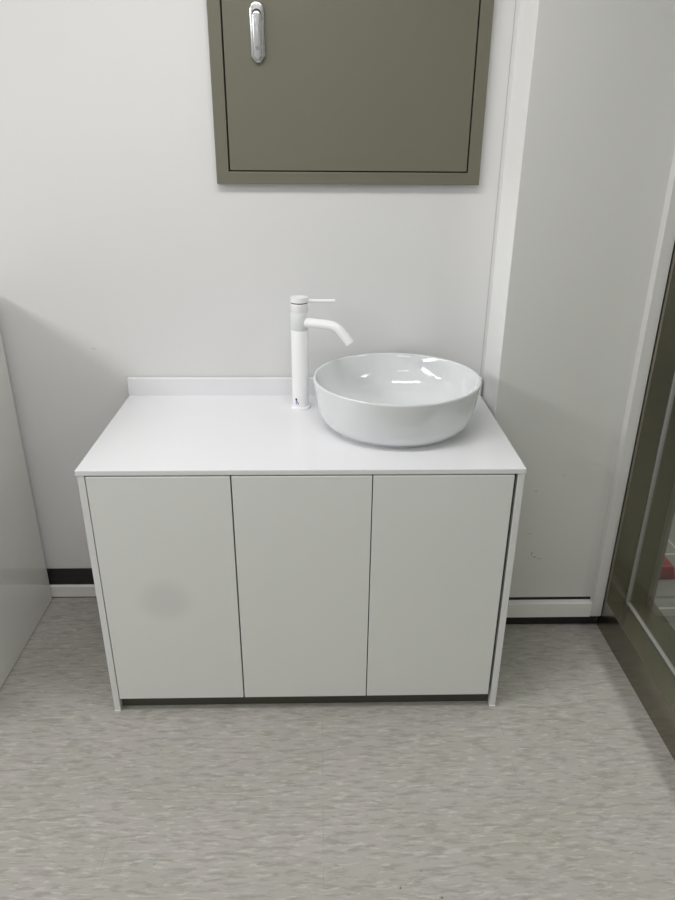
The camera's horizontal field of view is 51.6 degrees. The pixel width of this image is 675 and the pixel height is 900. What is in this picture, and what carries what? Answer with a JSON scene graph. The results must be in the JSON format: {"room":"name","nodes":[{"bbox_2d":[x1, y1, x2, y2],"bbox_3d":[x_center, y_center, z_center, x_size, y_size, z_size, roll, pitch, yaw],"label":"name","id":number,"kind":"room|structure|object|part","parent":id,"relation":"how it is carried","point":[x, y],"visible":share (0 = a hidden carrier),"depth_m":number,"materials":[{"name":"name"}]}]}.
{"room":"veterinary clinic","nodes":[
{"label":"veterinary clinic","id":0,"kind":"room"},
{"bbox_2d":[0,0,519,568],"bbox_3d":[-1.700,-0.633,2.225,4.410,2.600,0.100,0,24,-1],"label":"wall","id":1,"kind":"structure","parent":0,"point":[123,253],"depth_m":2.20,"materials":[{"name":"paint"}]},
{"bbox_2d":[47,568,93,584],"bbox_3d":[-1.707,0.490,2.673,4.410,0.072,0.003,0,24,-1],"label":"trim","id":2,"kind":"structure","parent":1,"relation":"attached to","point":[56,576],"depth_m":2.69,"materials":[{"name":"black plastic"}]},
{"bbox_2d":[50,584,95,596],"bbox_3d":[-1.707,0.548,2.694,4.410,0.051,0.012,0,24,-1],"label":"baseboard","id":3,"kind":"structure","parent":1,"relation":"attached to","point":[70,590],"depth_m":2.71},
{"bbox_2d":[127,377,481,395],"bbox_3d":[-0.108,-0.218,2.387,1.203,0.060,0.017,0,24,-1],"label":"backsplash","id":4,"kind":"structure","parent":1,"relation":"attached to","point":[137,386],"depth_m":2.37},
{"bbox_2d":[206,0,493,184],"bbox_3d":[0.036,-1.169,1.954,0.794,0.798,0.045,0,24,-1],"label":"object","id":5,"kind":"object","parent":1,"relation":"attached to","point":[342,92],"visible":1,"depth_m":2.01,"materials":[{"name":"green metal"}]},
{"bbox_3d":[-0.223,-1.161,1.941,0.040,0.150,0.013,0,24,-1],"label":"handle","id":6,"kind":"part","parent":5,"relation":"part of","materials":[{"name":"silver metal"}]},
{"bbox_2d":[480,0,516,374],"bbox_3d":[0.497,-1.032,2.051,0.002,1.700,0.001,0,24,-1],"label":"trim","id":7,"kind":"structure","parent":1,"relation":"attached to","point":[516,0],"depth_m":2.14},
{"bbox_2d":[0,597,674,899],"bbox_3d":[-1.428,1.415,0.901,4.870,0.050,4.007,0,24,-1],"label":"floor","id":8,"kind":"structure","parent":0,"point":[561,788],"depth_m":1.93,"materials":[{"name":"plastic"}]},
{"bbox_2d":[0,332,51,688],"bbox_3d":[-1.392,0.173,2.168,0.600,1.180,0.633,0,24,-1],"label":"partition panel","id":9,"kind":"object","parent":8,"relation":"on","point":[25,592],"visible":1,"depth_m":2.37,"materials":[{"name":"white laminate"}]},
{"bbox_2d":[77,474,524,710],"bbox_3d":[-0.103,0.320,2.301,1.198,0.820,0.594,0,24,-1],"label":"base cabinet","id":10,"kind":"object","parent":8,"relation":"on","point":[210,589],"visible":0.91,"depth_m":2.01,"materials":[{"name":"laminate"}]},
{"bbox_3d":[-0.692,0.320,2.287,0.018,0.816,0.591,0,24,-1],"label":"panel","id":11,"kind":"part","parent":10,"relation":"part of","materials":[{"name":"white laminate"}]},
{"bbox_3d":[-0.481,0.418,2.020,0.382,0.766,0.018,0,24,-1],"label":"door","id":12,"kind":"part","parent":10,"relation":"part of","materials":[{"name":"laminate"}]},
{"bbox_2d":[75,377,526,475],"bbox_3d":[-0.101,-0.091,2.123,1.203,0.077,0.603,0,24,-1],"label":"countertop","id":13,"kind":"structure","parent":10,"relation":"on","point":[165,426],"depth_m":2.03,"materials":[{"name":"white stone"}]},
{"bbox_2d":[290,295,353,409],"bbox_3d":[-0.047,-0.296,2.194,0.215,0.360,0.068,8,25,16],"label":"tap","id":14,"kind":"object","parent":13,"relation":"on","point":[300,322],"visible":1,"depth_m":2.17,"materials":[{"name":"white metal"}]},
{"bbox_3d":[-0.052,-0.458,2.143,0.089,0.012,0.012,1,24,2],"label":"lever","id":15,"kind":"part","parent":14,"relation":"part of","materials":[{"name":"white metal"}]},
{"bbox_3d":[-0.027,-0.361,2.144,0.168,0.076,0.031,10,26,21],"label":"spout","id":16,"kind":"part","parent":14,"relation":"part of","materials":[{"name":"white metal"}]},
{"bbox_2d":[313,353,481,447],"bbox_3d":[0.178,-0.155,2.139,0.504,0.150,0.504,0,24,-1],"label":"vessel basin","id":17,"kind":"object","parent":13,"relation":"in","point":[388,400],"visible":1,"depth_m":2.16,"materials":[{"name":"ceramic"}]},
{"bbox_3d":[-0.098,0.416,2.030,0.377,0.766,0.018,0,24,-1],"label":"door","id":18,"kind":"part","parent":10,"relation":"part of","materials":[{"name":"laminate"}]},
{"bbox_3d":[0.284,0.415,2.040,0.381,0.766,0.018,0,24,-1],"label":"door","id":19,"kind":"part","parent":10,"relation":"part of","materials":[{"name":"laminate"}]},
{"bbox_3d":[0.486,0.316,2.317,0.018,0.816,0.591,0,24,-1],"label":"panel","id":20,"kind":"part","parent":10,"relation":"part of","materials":[{"name":"white laminate"}]},
{"bbox_2d":[482,0,538,417],"bbox_3d":[0.507,-0.602,2.193,0.002,2.600,0.295,0,24,-1],"label":"trim","id":21,"kind":"structure","parent":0,"point":[528,9],"depth_m":2.06,"materials":[{"name":"paint"}]},
{"bbox_2d":[495,0,674,619],"bbox_3d":[0.828,-0.604,2.201,0.640,2.600,0.296,0,24,-1],"label":"wall","id":22,"kind":"structure","parent":0,"point":[599,142],"depth_m":2.06,"materials":[{"name":"white paint"}]},
{"bbox_2d":[506,599,591,617],"bbox_3d":[0.714,0.579,2.550,0.421,0.059,0.028,0,24,-1],"label":"baseboard","id":23,"kind":"structure","parent":22,"relation":"attached to","point":[554,607],"depth_m":2.54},
{"bbox_2d":[509,597,589,599],"bbox_3d":[0.714,0.541,2.548,0.421,0.010,0.002,0,24,-1],"label":"trim","id":24,"kind":"structure","parent":22,"relation":"attached to","point":[510,598],"depth_m":2.55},
{"bbox_2d":[506,615,596,623],"bbox_3d":[0.731,0.623,2.583,0.458,0.048,0.006,0,24,-1],"label":"trim","id":25,"kind":"structure","parent":22,"relation":"attached to","point":[592,619],"depth_m":2.58,"materials":[{"name":"black plastic"}]},
{"bbox_2d":[590,148,674,615],"bbox_3d":[0.951,-0.561,2.043,0.036,2.546,0.033,0,24,-1],"label":"trim","id":26,"kind":"structure","parent":22,"relation":"attached to","point":[666,235],"depth_m":2.19,"materials":[{"name":"white paint"}]},
{"bbox_2d":[654,513,674,629],"bbox_3d":[2.328,0.910,2.089,2.356,0.050,6.400,0,24,-1],"label":"floor","id":27,"kind":"structure","parent":0,"point":[664,599],"depth_m":2.78,"materials":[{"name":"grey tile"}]},
{"bbox_2d":[659,556,674,578],"bbox_3d":[1.263,0.460,2.934,0.238,0.065,0.203,0,24,-1],"label":"step stool","id":28,"kind":"object","parent":27,"relation":"on","point":[667,571],"visible":0.19,"depth_m":2.85,"materials":[{"name":"red plastic"}]},
{"bbox_3d":[1.089,-1.225,0.719,0.173,0.250,1.911,0,24,-1],"label":"wall","id":29,"kind":"structure","parent":0,"visible":0},
{"bbox_2d":[596,242,674,759],"bbox_3d":[1.080,-0.038,1.250,0.174,2.350,1.909,0,24,-1],"label":"glass door","id":30,"kind":"structure","parent":29,"relation":"in","point":[638,634],"depth_m":2.31,"materials":[{"name":"green metal"}]},
{"bbox_3d":[1.073,0.975,1.705,0.174,0.128,1.909,0,24,-1],"label":"sill","id":31,"kind":"part","parent":30,"relation":"part of","materials":[{"name":"green metal"}]}
]}

